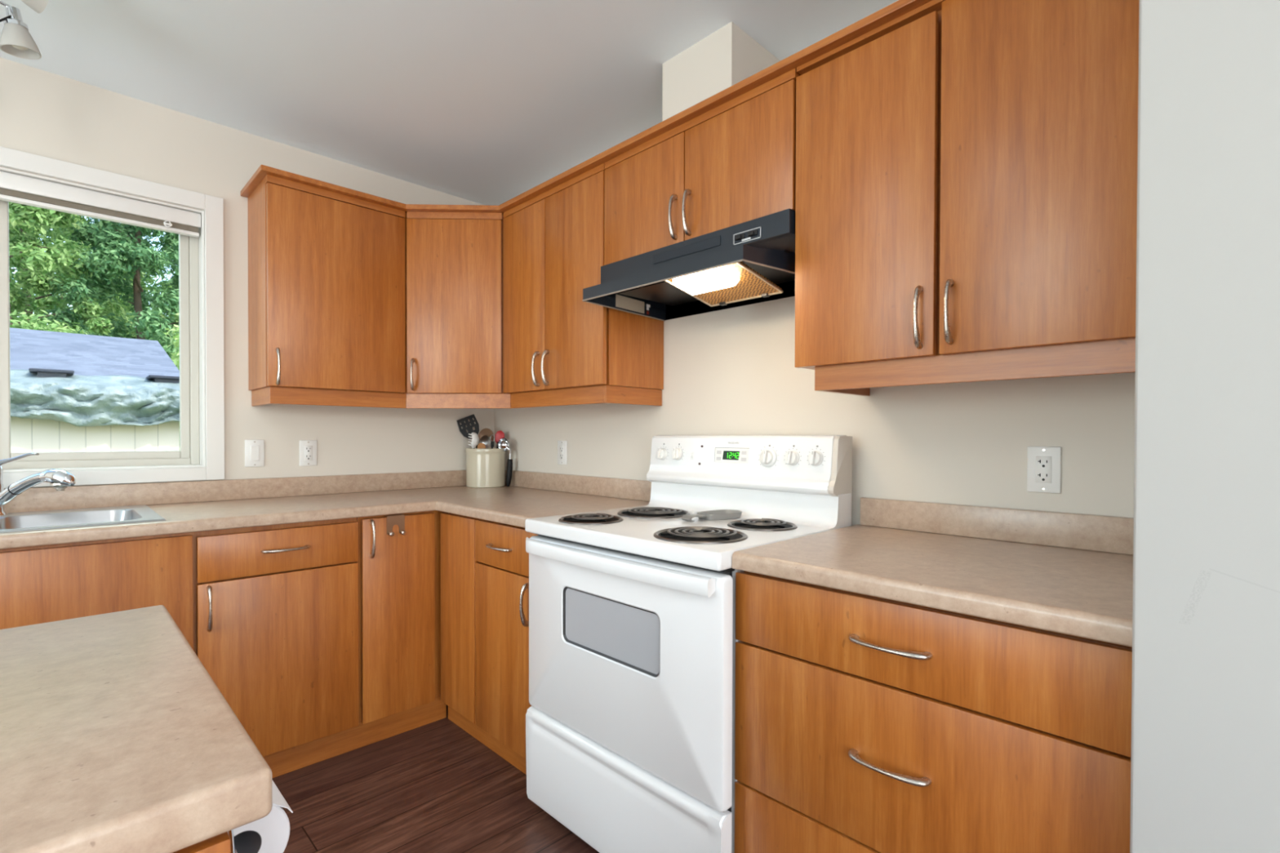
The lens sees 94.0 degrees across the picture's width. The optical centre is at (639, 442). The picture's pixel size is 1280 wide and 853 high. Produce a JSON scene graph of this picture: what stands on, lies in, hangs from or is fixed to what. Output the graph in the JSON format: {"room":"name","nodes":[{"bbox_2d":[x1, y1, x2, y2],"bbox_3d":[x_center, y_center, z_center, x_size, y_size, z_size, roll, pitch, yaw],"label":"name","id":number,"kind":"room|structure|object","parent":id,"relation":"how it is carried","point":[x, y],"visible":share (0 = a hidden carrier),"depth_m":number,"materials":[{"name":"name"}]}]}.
{"room":"kitchen","nodes":[
{"label":"kitchen","id":0,"kind":"room"},
{"bbox_2d":[0,57,493,513],"bbox_3d":[-2.493,-0.054,1.809,4.850,2.491,0.150,0,1,-45],"label":"wall","id":1,"kind":"structure","parent":0,"point":[44,113],"depth_m":2.49,"materials":[{"name":"beige paint"}]},
{"bbox_2d":[0,146,224,488],"bbox_3d":[-2.218,-0.421,2.061,1.274,1.150,0.167,0,1,-45],"label":"window","id":2,"kind":"structure","parent":1,"relation":"in","point":[201,287],"depth_m":2.39,"materials":[{"name":"white paint"}]},
{"bbox_2d":[0,171,200,237],"bbox_3d":[-2.191,-0.877,2.030,1.130,0.092,0.052,0,1,-45],"label":"window blind","id":3,"kind":"object","parent":2,"relation":"attached to","point":[24,184],"visible":1,"depth_m":2.19,"materials":[{"name":"white plastic"}]},
{"bbox_2d":[244,440,264,466],"bbox_3d":[-1.637,0.045,2.537,0.072,0.115,0.013,0,1,-45],"label":"light switch","id":4,"kind":"object","parent":1,"relation":"attached to","point":[254,449],"visible":1,"depth_m":2.54,"materials":[{"name":"white plastic"}]},
{"bbox_2d":[299,440,316,466],"bbox_3d":[-1.491,0.047,2.684,0.072,0.115,0.008,0,1,-45],"label":"wall outlet","id":5,"kind":"object","parent":1,"relation":"attached to","point":[308,448],"visible":1,"depth_m":2.68,"materials":[{"name":"white plastic"}]},
{"bbox_2d":[304,445,312,460],"bbox_3d":[-1.489,0.047,2.682,0.034,0.067,0.002,0,1,-45],"label":"receptacle","id":6,"kind":"object","parent":5,"relation":"attached to","point":[308,449],"depth_m":2.68,"materials":[{"name":"white plastic"}]},
{"bbox_2d":[247,173,404,393],"bbox_3d":[-1.337,-0.625,2.577,0.534,0.810,0.362,0,1,-45],"label":"upper cabinet","id":7,"kind":"object","parent":1,"relation":"attached to","point":[326,268],"visible":0.98,"depth_m":2.44,"materials":[{"name":"brown wood"}]},
{"bbox_2d":[240,0,932,213],"bbox_3d":[-0.244,-1.032,1.901,1.201,0.020,2.851,0,1,-45],"label":"crown molding","id":8,"kind":"structure","parent":7,"relation":"on","point":[899,8],"depth_m":1.96,"materials":[{"name":"brown wood"}]},
{"bbox_2d":[4,470,651,512],"bbox_3d":[-1.491,0.203,1.754,3.199,0.084,1.336,0,1,-45],"label":"backsplash","id":9,"kind":"structure","parent":1,"relation":"attached to","point":[35,499],"depth_m":2.54,"materials":[{"name":"laminate"}]},
{"bbox_2d":[402,211,503,398],"bbox_3d":[-0.828,-0.627,2.898,0.640,0.810,0.618,0,1,-45],"label":"upper cabinet","id":10,"kind":"object","parent":1,"relation":"attached to","point":[454,261],"visible":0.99,"depth_m":2.67,"materials":[{"name":"brown wood"}]},
{"bbox_2d":[251,385,662,408],"bbox_3d":[-0.778,-0.185,2.485,1.740,0.066,0.440,0,1,5],"label":"valance","id":11,"kind":"object","parent":10,"relation":"attached to","point":[602,393],"visible":1,"depth_m":2.48,"materials":[{"name":"brown wood"}]},
{"bbox_2d":[272,704,599,852],"bbox_3d":[-0.288,1.280,-0.424,4.850,0.120,6.450,0,1,-45],"label":"floor","id":12,"kind":"structure","parent":0,"point":[434,787],"depth_m":1.98,"materials":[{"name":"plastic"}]},
{"bbox_2d":[0,532,195,652],"bbox_3d":[-1.978,0.738,1.796,0.958,0.908,0.601,0,1,-45],"label":"base cabinet","id":13,"kind":"object","parent":12,"relation":"on","point":[42,584],"visible":0.3,"depth_m":1.75,"materials":[{"name":"brown wood"}]},
{"bbox_2d":[0,470,651,549],"bbox_3d":[-1.491,0.223,1.754,3.199,0.123,1.336,0,1,-45],"label":"countertop","id":14,"kind":"structure","parent":13,"relation":"on","point":[193,506],"depth_m":2.36,"materials":[{"name":"laminate"}]},
{"bbox_2d":[0,453,75,515],"bbox_3d":[-1.950,0.136,1.911,0.365,0.206,0.077,0,1,12],"label":"kitchen faucet","id":15,"kind":"object","parent":14,"relation":"on","point":[60,479],"visible":1,"depth_m":1.88,"materials":[{"name":"silver metal"}]},
{"bbox_2d":[0,504,164,533],"bbox_3d":[-1.966,0.328,1.785,0.808,0.179,0.539,0,1,-45],"label":"sink","id":16,"kind":"object","parent":14,"relation":"in","point":[77,517],"visible":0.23,"depth_m":2.01,"materials":[{"name":"silver metal"}]},
{"bbox_2d":[465,448,506,488],"bbox_3d":[-0.820,0.131,3.174,0.209,0.202,0.209,0,1,-45],"label":"utensil crock","id":17,"kind":"object","parent":14,"relation":"on","point":[485,468],"visible":0.93,"depth_m":3.09,"materials":[{"name":"beige ceramic"}]},
{"bbox_2d":[456,413,479,448],"bbox_3d":[-0.875,0.034,3.176,0.205,0.373,0.036,0,1,14],"label":"slotted spatula","id":18,"kind":"object","parent":17,"relation":"in","point":[469,428],"visible":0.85,"depth_m":3.18,"materials":[{"name":"black plastic"}]},
{"bbox_2d":[468,431,479,448],"bbox_3d":[-0.846,0.082,3.126,0.102,0.274,0.029,0,1,-14],"label":"server","id":19,"kind":"object","parent":17,"relation":"in","point":[475,438],"visible":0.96,"depth_m":3.11,"materials":[{"name":"white plastic"}]},
{"bbox_2d":[477,443,485,448],"bbox_3d":[-0.829,0.110,3.143,0.053,0.217,0.018,0,1,-21],"label":"wooden spoon","id":20,"kind":"object","parent":17,"relation":"in","point":[481,446],"visible":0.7,"depth_m":3.14,"materials":[{"name":"brown wood"}]},
{"bbox_2d":[480,435,491,448],"bbox_3d":[-0.821,0.090,3.174,0.061,0.256,0.019,0,1,3],"label":"serving spoon","id":21,"kind":"object","parent":17,"relation":"in","point":[486,440],"visible":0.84,"depth_m":3.17,"materials":[{"name":"silver metal"}]},
{"bbox_2d":[478,428,493,443],"bbox_3d":[-0.826,0.070,3.208,0.083,0.294,0.019,0,1,-6],"label":"serving spoon","id":22,"kind":"object","parent":17,"relation":"in","point":[484,432],"visible":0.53,"depth_m":3.21,"materials":[{"name":"brown wood"}]},
{"bbox_2d":[489,434,494,448],"bbox_3d":[-0.800,0.087,3.180,0.051,0.261,0.017,0,1,9],"label":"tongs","id":23,"kind":"object","parent":17,"relation":"in","point":[493,442],"visible":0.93,"depth_m":3.17,"materials":[{"name":"black metal"}]},
{"bbox_2d":[494,431,504,448],"bbox_3d":[-0.786,0.077,3.203,0.119,0.283,0.023,0,1,-2],"label":"spatula","id":24,"kind":"object","parent":17,"relation":"in","point":[500,434],"visible":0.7,"depth_m":3.20,"materials":[{"name":"red plastic"}]},
{"bbox_2d":[497,438,512,486],"bbox_3d":[-0.707,0.103,3.153,0.078,0.255,0.037,0,1,27],"label":"scoop","id":25,"kind":"object","parent":17,"relation":"hanging from","point":[504,443],"visible":1,"depth_m":3.13,"materials":[{"name":"silver metal"}]},
{"bbox_2d":[497,438,510,451],"bbox_3d":[-0.710,0.011,3.154,0.072,0.072,0.036,0,1,27],"label":"bowl","id":26,"kind":"object","parent":25,"relation":"on","point":[504,443],"depth_m":3.16,"materials":[{"name":"silver metal"}]},
{"bbox_2d":[0,604,272,852],"bbox_3d":[-0.984,0.736,0.252,1.310,0.948,0.684,0,1,-45],"label":"kitchen island","id":27,"kind":"object","parent":12,"relation":"on","point":[116,736],"visible":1,"depth_m":0.52,"materials":[{"name":"laminate"}]},
{"bbox_2d":[227,829,237,852],"bbox_3d":[-0.618,0.400,0.811,0.054,0.177,0.380,0,1,-45],"label":"paper towel holder","id":28,"kind":"object","parent":27,"relation":"attached to","point":[230,833],"visible":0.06,"depth_m":0.69,"materials":[{"name":"silver metal"}]},
{"bbox_2d":[233,780,293,852],"bbox_3d":[-0.561,0.489,0.804,0.107,0.104,0.235,0,1,-45],"label":"paper towel roll","id":29,"kind":"object","parent":28,"relation":"hanging from","point":[270,833],"visible":0.16,"depth_m":0.74,"materials":[{"name":"white paper"}]},
{"bbox_2d":[194,517,446,777],"bbox_3d":[-1.310,0.733,2.427,0.880,0.908,0.637,0,1,-45],"label":"base cabinet","id":30,"kind":"object","parent":12,"relation":"on","point":[276,606],"visible":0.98,"depth_m":2.11,"materials":[{"name":"brown wood"}]},
{"bbox_2d":[356,510,448,724],"bbox_3d":[-1.129,0.676,2.603,0.372,0.796,0.637,0,1,-45],"label":"base cabinet","id":31,"kind":"object","parent":12,"relation":"on","point":[399,575],"visible":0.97,"depth_m":2.38,"materials":[{"name":"brown wood"}]},
{"bbox_2d":[385,514,406,536],"bbox_3d":[-0.964,0.327,2.359,0.070,0.078,0.050,0,1,-45],"label":"hook","id":32,"kind":"object","parent":31,"relation":"attached to","point":[397,519],"visible":1,"depth_m":2.36,"materials":[{"name":"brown metal"}]},
{"bbox_2d":[440,512,537,774],"bbox_3d":[-0.389,0.735,2.451,0.654,0.908,0.772,0,1,-45],"label":"base cabinet","id":33,"kind":"object","parent":12,"relation":"on","point":[485,563],"visible":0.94,"depth_m":2.22,"materials":[{"name":"brown wood"}]},
{"bbox_2d":[524,435,852,852],"bbox_3d":[0.131,0.586,1.861,0.691,1.221,0.791,0,1,-45],"label":"electric stove","id":34,"kind":"object","parent":12,"relation":"on","point":[628,719],"visible":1,"depth_m":1.66,"materials":[{"name":"white metal"}]},
{"bbox_2d":[524,505,839,571],"bbox_3d":[0.113,0.267,1.839,0.585,0.043,0.788,0,1,-45],"label":"cooktop","id":35,"kind":"object","parent":34,"relation":"in","point":[660,533],"depth_m":1.69,"materials":[{"name":"white metal"}]},
{"bbox_2d":[689,452,693,459],"bbox_3d":[0.186,0.048,2.148,0.007,0.026,0.016,0,1,-45],"label":"rocker switch","id":36,"kind":"object","parent":34,"relation":"attached to","point":[691,454],"depth_m":2.15,"materials":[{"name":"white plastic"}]},
{"bbox_2d":[681,509,742,521],"bbox_3d":[0.238,0.235,1.919,0.227,0.019,0.098,0,1,-45],"label":"spoon rest","id":37,"kind":"object","parent":34,"relation":"on","point":[721,514],"visible":1,"depth_m":1.90,"materials":[{"name":"white ceramic"}]},
{"bbox_2d":[697,509,742,520],"bbox_3d":[0.262,0.235,1.943,0.159,0.019,0.098,0,1,-45],"label":"tray","id":38,"kind":"object","parent":37,"relation":"on","point":[721,514],"depth_m":1.92,"materials":[{"name":"grey metal"}]},
{"bbox_2d":[731,568,1132,852],"bbox_3d":[0.683,0.749,1.360,0.654,0.908,0.744,0,1,-45],"label":"base cabinet","id":39,"kind":"object","parent":12,"relation":"on","point":[862,723],"visible":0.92,"depth_m":1.11,"materials":[{"name":"brown wood"}]},
{"bbox_2d":[731,497,1133,647],"bbox_3d":[0.696,0.233,1.351,0.645,0.123,0.722,0,1,-45],"label":"countertop","id":40,"kind":"structure","parent":39,"relation":"on","point":[1067,573],"depth_m":1.30,"materials":[{"name":"laminate"}]},
{"bbox_2d":[0,0,897,205],"bbox_3d":[-0.281,-1.346,-0.451,4.850,0.150,6.450,0,1,-45],"label":"ceiling","id":41,"kind":"structure","parent":0,"point":[484,102],"depth_m":2.04,"materials":[{"name":"paint"}]},
{"bbox_2d":[0,0,48,59],"bbox_3d":[-1.731,-1.178,1.554,0.277,0.232,0.195,0,1,-45],"label":"ceiling light","id":42,"kind":"object","parent":41,"relation":"attached to","point":[15,40],"visible":1,"depth_m":1.61,"materials":[{"name":"silver metal"}]},
{"bbox_2d":[3,5,28,31],"bbox_3d":[-1.701,-1.155,1.627,0.049,0.053,0.048,0,1,-45],"label":"socket","id":43,"kind":"object","parent":42,"relation":"attached to","point":[14,20],"depth_m":1.61,"materials":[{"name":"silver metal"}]},
{"bbox_2d":[662,22,780,121],"bbox_3d":[0.277,-1.159,2.034,0.273,0.271,0.292,0,1,-45],"label":"chase","id":44,"kind":"structure","parent":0,"point":[727,56],"depth_m":1.91,"materials":[{"name":"beige paint"}]},
{"bbox_2d":[493,0,1135,525],"bbox_3d":[1.398,-0.038,1.182,0.120,2.491,6.200,0,1,-45],"label":"wall","id":45,"kind":"structure","parent":0,"point":[732,371],"depth_m":1.81,"materials":[{"name":"beige paint"}]},
{"bbox_2d":[557,440,567,464],"bbox_3d":[-0.378,0.048,2.897,0.008,0.115,0.072,0,1,-45],"label":"wall outlet","id":46,"kind":"object","parent":45,"relation":"attached to","point":[562,445],"visible":1,"depth_m":2.89,"materials":[{"name":"white plastic"}]},
{"bbox_2d":[560,445,564,459],"bbox_3d":[-0.379,0.048,2.895,0.002,0.067,0.034,0,1,-45],"label":"receptacle","id":47,"kind":"object","parent":46,"relation":"attached to","point":[562,447],"depth_m":2.89,"materials":[{"name":"white plastic"}]},
{"bbox_2d":[503,163,663,393],"bbox_3d":[-0.271,-0.622,2.530,0.362,0.810,0.682,0,1,-45],"label":"upper cabinet","id":48,"kind":"object","parent":45,"relation":"attached to","point":[553,240],"visible":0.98,"depth_m":2.37,"materials":[{"name":"brown wood"}]},
{"bbox_2d":[582,208,795,320],"bbox_3d":[0.209,-0.541,1.970,0.460,0.193,0.786,0,1,-45],"label":"range hood","id":49,"kind":"object","parent":45,"relation":"attached to","point":[753,261],"visible":0.96,"depth_m":1.82,"materials":[{"name":"black metal"}]},
{"bbox_2d":[653,235,720,264],"bbox_3d":[0.142,-0.604,1.879,0.002,0.029,0.280,0,1,-45],"label":"vent","id":50,"kind":"object","parent":49,"relation":"attached to","point":[700,246],"depth_m":1.87,"materials":[{"name":"black metal"}]},
{"bbox_2d":[734,233,744,240],"bbox_3d":[0.287,-0.595,1.726,0.009,0.014,0.032,0,1,-45],"label":"rocker switch","id":51,"kind":"object","parent":49,"relation":"attached to","point":[738,237],"depth_m":1.72,"materials":[{"name":"black plastic"}]},
{"bbox_2d":[747,230,757,237],"bbox_3d":[0.318,-0.594,1.695,0.009,0.014,0.032,0,1,-45],"label":"rocker switch","id":52,"kind":"object","parent":49,"relation":"attached to","point":[751,233],"depth_m":1.69,"materials":[{"name":"black plastic"}]},
{"bbox_2d":[604,68,800,265],"bbox_3d":[0.247,-0.830,2.002,0.362,0.382,0.786,0,1,-45],"label":"upper cabinet","id":53,"kind":"object","parent":45,"relation":"attached to","point":[732,163],"visible":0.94,"depth_m":1.83,"materials":[{"name":"brown wood"}]},
{"bbox_2d":[795,0,1139,369],"bbox_3d":[0.788,-0.608,1.452,0.362,0.812,0.753,0,1,-45],"label":"upper cabinet","id":54,"kind":"object","parent":45,"relation":"attached to","point":[966,170],"visible":0.98,"depth_m":1.31,"materials":[{"name":"brown wood"}]},
{"bbox_2d":[814,337,1135,395],"bbox_3d":[0.825,-0.170,1.461,0.302,0.066,0.706,0,1,-45],"label":"valance","id":55,"kind":"object","parent":54,"relation":"attached to","point":[1112,356],"visible":0.77,"depth_m":1.31,"materials":[{"name":"brown wood"}]},
{"bbox_2d":[860,497,1133,555],"bbox_3d":[0.923,0.211,1.566,0.019,0.084,0.711,0,1,-45],"label":"backsplash","id":56,"kind":"structure","parent":45,"relation":"attached to","point":[1108,534],"depth_m":1.53,"materials":[{"name":"laminate"}]},
{"bbox_2d":[1026,446,1061,493],"bbox_3d":[1.007,0.067,1.489,0.008,0.115,0.072,0,1,-45],"label":"wall outlet","id":57,"kind":"object","parent":45,"relation":"attached to","point":[1043,463],"visible":1,"depth_m":1.49,"materials":[{"name":"white plastic"}]},
{"bbox_2d":[1035,456,1051,483],"bbox_3d":[1.005,0.067,1.487,0.002,0.067,0.034,0,1,-45],"label":"receptacle","id":58,"kind":"object","parent":57,"relation":"attached to","point":[1043,464],"depth_m":1.49,"materials":[{"name":"white plastic"}]},
{"bbox_2d":[1129,0,1279,852],"bbox_3d":[2.106,-0.023,-0.123,0.700,2.491,3.347,0,1,-45],"label":"wall partition","id":59,"kind":"structure","parent":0,"point":[1205,753],"depth_m":0.77,"materials":[{"name":"paint"}]},
{"label":"outside","id":60,"kind":"structure","parent":0,"visible":0},
{"bbox_3d":[-21.911,1.873,24.821,80.000,0.200,59.840,0,1,-45],"label":"ground","id":61,"kind":"structure","parent":60,"visible":0},
{"bbox_2d":[8,225,55,315],"bbox_3d":[-26.018,-7.313,22.376,7.115,18.248,6.900,0,1,-19],"label":"broadleaf tree","id":62,"kind":"object","parent":61,"relation":"on","point":[12,277],"visible":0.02,"depth_m":23.67,"materials":[{"name":"green plant"}]},
{"bbox_2d":[8,201,114,335],"bbox_3d":[-11.884,-2.393,11.190,2.962,8.716,3.130,0,1,-25],"label":"broadleaf tree","id":63,"kind":"object","parent":61,"relation":"on","point":[33,252],"visible":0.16,"depth_m":11.70,"materials":[{"name":"green plant"}]},
{"bbox_2d":[8,212,152,325],"bbox_3d":[-20.843,-6.232,21.517,5.789,16.132,5.937,0,1,-39],"label":"broadleaf tree","id":64,"kind":"object","parent":61,"relation":"on","point":[48,302],"visible":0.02,"depth_m":20.05,"materials":[{"name":"green plant"}]},
{"bbox_2d":[8,202,156,339],"bbox_3d":[-15.533,-4.022,14.978,5.908,11.874,5.480,0,1,-28],"label":"broadleaf tree","id":65,"kind":"object","parent":61,"relation":"on","point":[59,237],"visible":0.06,"depth_m":14.60,"materials":[{"name":"green plant"}]},
{"bbox_2d":[9,327,179,453],"bbox_3d":[-9.619,0.279,5.893,7.610,3.435,6.240,0,1,-45],"label":"neighboring building","id":66,"kind":"structure","parent":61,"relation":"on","point":[46,353],"depth_m":6.30,"materials":[{"name":"beige"}]},
{"bbox_2d":[28,368,74,377],"bbox_3d":[-5.738,-0.653,5.826,0.310,0.105,0.300,0,1,-45],"label":"roof vent","id":67,"kind":"object","parent":66,"relation":"attached to","point":[43,373],"depth_m":5.74,"materials":[{"name":"grey metal"}]},
{"bbox_2d":[9,369,179,426],"bbox_3d":[-6.028,-0.422,5.153,4.308,0.559,0.839,0,1,-45],"label":"tarp","id":68,"kind":"object","parent":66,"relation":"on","point":[77,400],"visible":0.65,"depth_m":5.68,"materials":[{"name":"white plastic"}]},
{"bbox_2d":[146,374,179,382],"bbox_3d":[-5.114,-0.658,6.439,0.310,0.105,0.300,0,1,-45],"label":"roof vent","id":69,"kind":"object","parent":66,"relation":"attached to","point":[165,379],"depth_m":6.34,"materials":[{"name":"grey metal"}]},
{"bbox_2d":[40,217,179,367],"bbox_3d":[-11.063,-2.569,13.266,3.210,9.028,3.248,0,1,-45],"label":"broadleaf tree","id":70,"kind":"object","parent":61,"relation":"on","point":[116,246],"visible":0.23,"depth_m":12.63,"materials":[{"name":"green plant"}]},
{"bbox_2d":[124,234,177,352],"bbox_3d":[-14.488,-4.804,20.783,5.691,13.323,6.081,0,1,4],"label":"broadleaf tree","id":71,"kind":"object","parent":61,"relation":"on","point":[153,286],"visible":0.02,"depth_m":18.35,"materials":[{"name":"green plant"}]},
{"bbox_2d":[158,275,179,355],"bbox_3d":[-11.010,-2.879,16.311,3.479,9.586,3.734,0,1,-31],"label":"broadleaf tree","id":72,"kind":"object","parent":61,"relation":"on","point":[176,317],"visible":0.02,"depth_m":15.19,"materials":[{"name":"green plant"}]},
{"bbox_2d":[164,312,179,370],"bbox_3d":[-7.214,-0.254,10.270,2.186,4.492,2.184,0,1,-45],"label":"broadleaf tree","id":73,"kind":"object","parent":61,"relation":"on","point":[175,356],"visible":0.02,"depth_m":9.77,"materials":[{"name":"green plant"}]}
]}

